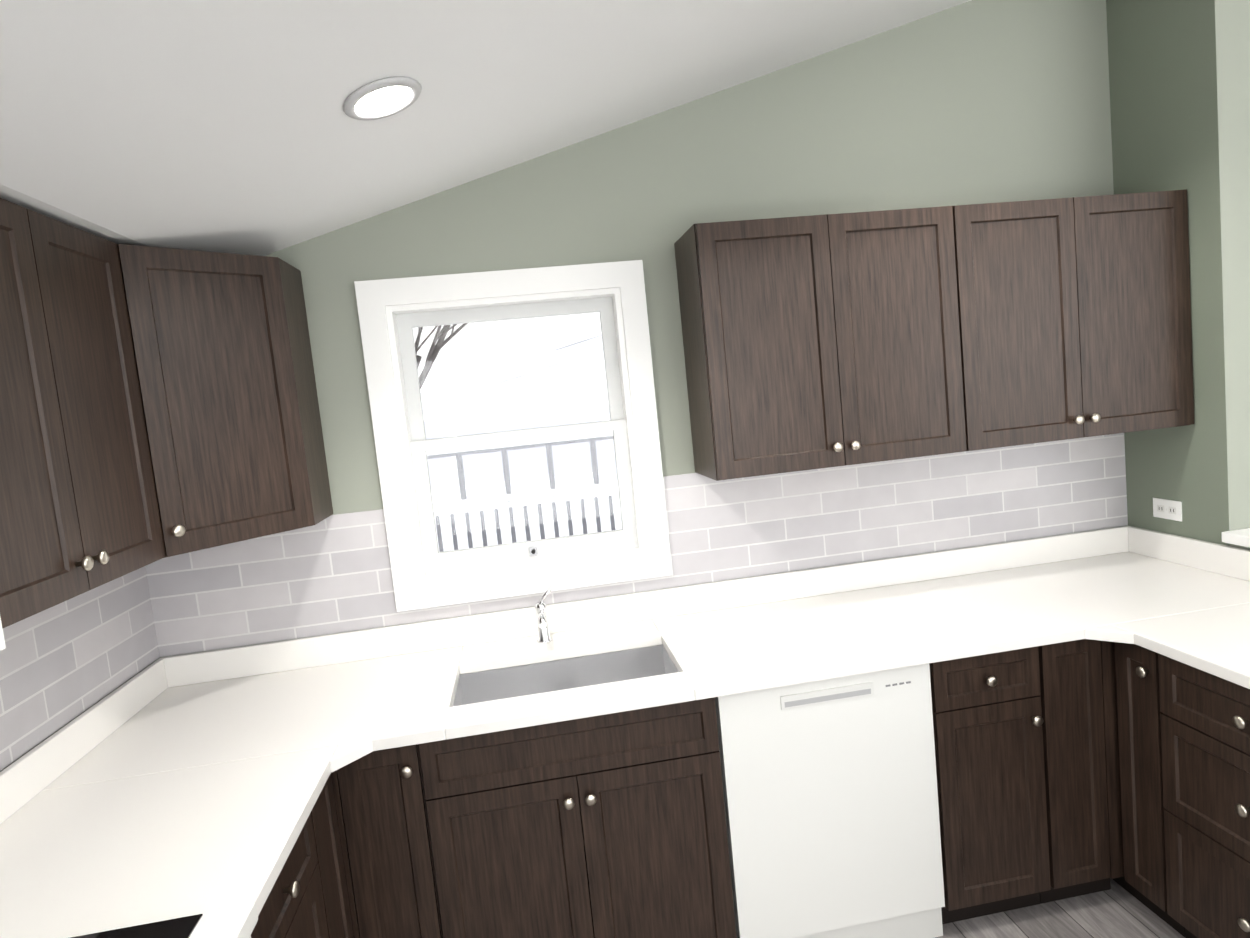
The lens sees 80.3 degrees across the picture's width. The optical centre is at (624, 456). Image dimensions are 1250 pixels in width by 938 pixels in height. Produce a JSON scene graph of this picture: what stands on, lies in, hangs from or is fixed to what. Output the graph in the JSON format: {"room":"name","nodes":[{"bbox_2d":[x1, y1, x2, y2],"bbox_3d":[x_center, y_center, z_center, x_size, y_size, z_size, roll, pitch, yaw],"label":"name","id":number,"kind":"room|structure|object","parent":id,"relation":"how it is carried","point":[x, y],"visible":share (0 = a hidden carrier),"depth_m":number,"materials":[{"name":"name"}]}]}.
{"room":"kitchen","nodes":[
{"label":"kitchen","id":0,"kind":"room"},
{"bbox_2d":[0,566,159,771],"bbox_3d":[-1.408,0.720,0.504,0.155,2.360,4.450,-6,5,-8],"label":"wall","id":1,"kind":"structure","parent":0,"point":[63,664],"depth_m":2.08,"materials":[{"name":"grey tile"}]},
{"bbox_2d":[0,616,5,650],"bbox_3d":[-1.202,0.164,0.861,0.463,0.436,0.762,-6,5,-8],"label":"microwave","id":2,"kind":"object","parent":1,"relation":"attached to","point":[2,643],"visible":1,"depth_m":1.27,"materials":[{"name":"white"}]},
{"bbox_2d":[0,198,165,627],"bbox_3d":[-1.386,-0.101,1.604,0.356,0.846,0.730,-6,5,-8],"label":"upper cabinet","id":3,"kind":"object","parent":1,"relation":"attached to","point":[79,512],"visible":1,"depth_m":1.64,"materials":[{"name":"brown wood"}]},
{"bbox_2d":[117,244,332,557],"bbox_3d":[-1.338,-0.163,2.254,0.638,0.846,0.572,-6,5,-8],"label":"upper cabinet","id":4,"kind":"object","parent":1,"relation":"attached to","point":[225,369],"visible":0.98,"depth_m":2.15,"materials":[{"name":"brown wood"}]},
{"bbox_2d":[0,0,970,255],"bbox_3d":[1.474,-1.322,0.767,6.350,1.135,4.450,-6,5,-8],"label":"ceiling","id":5,"kind":"structure","parent":0,"point":[226,126],"depth_m":1.74,"materials":[{"name":"white paint"}]},
{"bbox_2d":[343,76,421,120],"bbox_3d":[-0.568,-0.839,1.740,0.182,0.059,0.189,-6,5,-8],"label":"recessed light","id":6,"kind":"object","parent":5,"relation":"in","point":[382,98],"visible":0.96,"depth_m":1.73,"materials":[{"name":"grey plastic"}]},
{"bbox_2d":[145,0,1127,657],"bbox_3d":[1.289,-0.275,2.993,6.350,3.365,0.155,-6,5,-8],"label":"wall","id":7,"kind":"structure","parent":0,"point":[983,102],"depth_m":2.77,"materials":[{"name":"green paint"}]},
{"bbox_2d":[354,260,671,611],"bbox_3d":[-0.389,-0.086,2.756,1.010,1.169,0.174,-6,5,-8],"label":"window","id":8,"kind":"structure","parent":7,"relation":"in","point":[392,314],"depth_m":2.71,"materials":[{"name":"white"}]},
{"bbox_2d":[674,206,966,480],"bbox_3d":[0.690,-0.398,2.638,0.899,0.846,0.356,-6,5,-8],"label":"upper cabinet","id":9,"kind":"object","parent":7,"relation":"attached to","point":[819,341],"visible":1,"depth_m":2.50,"materials":[{"name":"brown wood"}]},
{"bbox_2d":[952,189,1193,451],"bbox_3d":[1.577,-0.497,2.758,0.899,0.846,0.356,-6,5,-8],"label":"upper cabinet","id":10,"kind":"object","parent":7,"relation":"attached to","point":[1074,317],"visible":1,"depth_m":2.61,"materials":[{"name":"brown wood"}]},
{"bbox_2d":[935,878,1184,937],"bbox_3d":[1.763,1.590,1.024,6.350,0.080,4.450,-6,5,-8],"label":"floor","id":11,"kind":"structure","parent":0,"point":[1116,910],"depth_m":2.35,"materials":[{"name":"grey wood"}]},
{"bbox_2d":[57,902,257,937],"bbox_3d":[-0.922,1.171,0.947,0.816,1.252,0.754,-6,5,-8],"label":"range","id":12,"kind":"object","parent":11,"relation":"on","point":[238,921],"visible":0.98,"depth_m":1.29,"materials":[{"name":"white metal"}]},
{"bbox_2d":[251,813,328,937],"bbox_3d":[-1.029,1.324,1.566,0.746,0.903,0.462,-6,5,-8],"label":"base cabinet","id":13,"kind":"object","parent":11,"relation":"on","point":[293,906],"visible":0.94,"depth_m":1.67,"materials":[{"name":"brown wood"}]},
{"bbox_2d":[311,744,442,937],"bbox_3d":[-1.028,1.263,2.248,0.944,0.903,0.887,-6,5,-8],"label":"base cabinet","id":14,"kind":"object","parent":11,"relation":"on","point":[371,829],"visible":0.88,"depth_m":2.05,"materials":[{"name":"brown wood"}]},
{"bbox_2d":[0,718,339,937],"bbox_3d":[-1.087,0.798,1.606,0.750,0.140,0.637,-6,5,-8],"label":"countertop","id":15,"kind":"structure","parent":14,"relation":"on","point":[168,786],"depth_m":1.66,"materials":[{"name":"white stone"}]},
{"bbox_2d":[10,526,1249,767],"bbox_3d":[0.305,0.643,2.432,3.745,0.451,0.802,-6,5,-8],"label":"countertop","id":16,"kind":"structure","parent":14,"relation":"on","point":[389,687],"depth_m":2.54,"materials":[{"name":"white stone"}]},
{"bbox_2d":[535,585,554,643],"bbox_3d":[-0.274,0.563,2.582,0.080,0.204,0.187,-6,5,-8],"label":"faucet","id":17,"kind":"object","parent":16,"relation":"on","point":[544,637],"depth_m":2.63,"materials":[{"name":"silver metal"}]},
{"bbox_2d":[419,697,736,937],"bbox_3d":[-0.157,1.158,2.457,0.848,0.903,0.706,-6,5,-8],"label":"base cabinet","id":18,"kind":"object","parent":11,"relation":"on","point":[612,825],"visible":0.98,"depth_m":2.13,"materials":[{"name":"brown wood"}]},
{"bbox_2d":[715,664,944,937],"bbox_3d":[0.595,1.077,2.557,0.669,0.898,0.650,-6,5,-8],"label":"dishwasher","id":19,"kind":"object","parent":11,"relation":"on","point":[830,791],"visible":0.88,"depth_m":2.24,"materials":[{"name":"white metal"}]},
{"bbox_2d":[929,646,1050,923],"bbox_3d":[1.103,1.018,2.628,0.356,0.903,0.706,-6,5,-8],"label":"base cabinet","id":20,"kind":"object","parent":11,"relation":"on","point":[988,735],"visible":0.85,"depth_m":2.31,"materials":[{"name":"brown wood"}]},
{"bbox_2d":[1038,639,1184,936],"bbox_3d":[1.745,0.953,2.642,0.921,0.903,0.852,-6,5,-8],"label":"base cabinet","id":21,"kind":"object","parent":11,"relation":"on","point":[1101,712],"visible":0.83,"depth_m":2.33,"materials":[{"name":"brown wood"}]},
{"bbox_2d":[1132,578,1249,688],"bbox_3d":[1.983,0.521,1.296,0.715,0.140,2.080,-6,5,-8],"label":"countertop","id":22,"kind":"structure","parent":21,"relation":"on","point":[1204,628],"depth_m":2.21,"materials":[{"name":"white stone"}]},
{"bbox_2d":[1158,653,1249,937],"bbox_3d":[1.981,1.010,1.729,0.714,0.903,1.020,-6,5,-8],"label":"drawers","id":23,"kind":"object","parent":11,"relation":"on","point":[1205,731],"visible":1,"depth_m":2.05,"materials":[{"name":"brown wood"}]},
{"bbox_2d":[1106,0,1249,549],"bbox_3d":[2.347,-0.232,1.404,0.190,3.350,3.300,-6,5,-8],"label":"wall","id":24,"kind":"structure","parent":0,"point":[1179,78],"depth_m":2.63,"materials":[{"name":"green paint"}]},
{"bbox_2d":[1153,498,1181,521],"bbox_3d":[2.097,0.203,2.869,0.007,0.075,0.125,-6,5,-8],"label":"outlet","id":25,"kind":"object","parent":24,"relation":"attached to","point":[1167,509],"visible":1,"depth_m":2.86,"materials":[{"name":"white plastic"}]},
{"bbox_2d":[1221,528,1249,547],"bbox_3d":[2.449,0.373,1.225,0.278,0.038,2.870,-6,5,-8],"label":"ledge","id":26,"kind":"object","parent":24,"relation":"on","point":[1240,537],"depth_m":2.58,"materials":[{"name":"white"}]},
{"label":"outside","id":27,"kind":"structure","parent":0,"visible":0},
{"bbox_3d":[-4.343,0.647,22.641,50.000,0.200,39.600,-6,5,-8],"label":"ground","id":28,"kind":"structure","parent":27,"visible":0},
{"bbox_2d":[415,323,467,388],"bbox_3d":[-4.880,-2.545,16.220,6.442,7.371,4.331,-6,5,-8],"label":"tree","id":29,"kind":"object","parent":28,"relation":"on","point":[445,330],"depth_m":16.59,"materials":[{"name":"grey plant"}]},
{"bbox_2d":[420,331,617,489],"bbox_3d":[-4.204,-0.443,13.230,12.000,3.585,4.060,-6,5,-8],"label":"carport","id":30,"kind":"object","parent":28,"relation":"on","point":[509,372],"depth_m":15.00,"materials":[{"name":"white"}]},
{"bbox_2d":[427,430,617,515],"bbox_3d":[-3.894,0.781,10.078,7.500,1.650,2.550,-6,5,-8],"label":"deck","id":31,"kind":"object","parent":28,"relation":"on","point":[600,478],"depth_m":9.24,"materials":[{"name":"grey wood"}]},
{"bbox_2d":[433,482,621,551],"bbox_3d":[-3.400,1.246,6.441,10.400,1.270,0.100,-6,5,-8],"label":"fence","id":32,"kind":"object","parent":28,"relation":"on","point":[606,508],"depth_m":6.73,"materials":[{"name":"white wood"}]}
]}

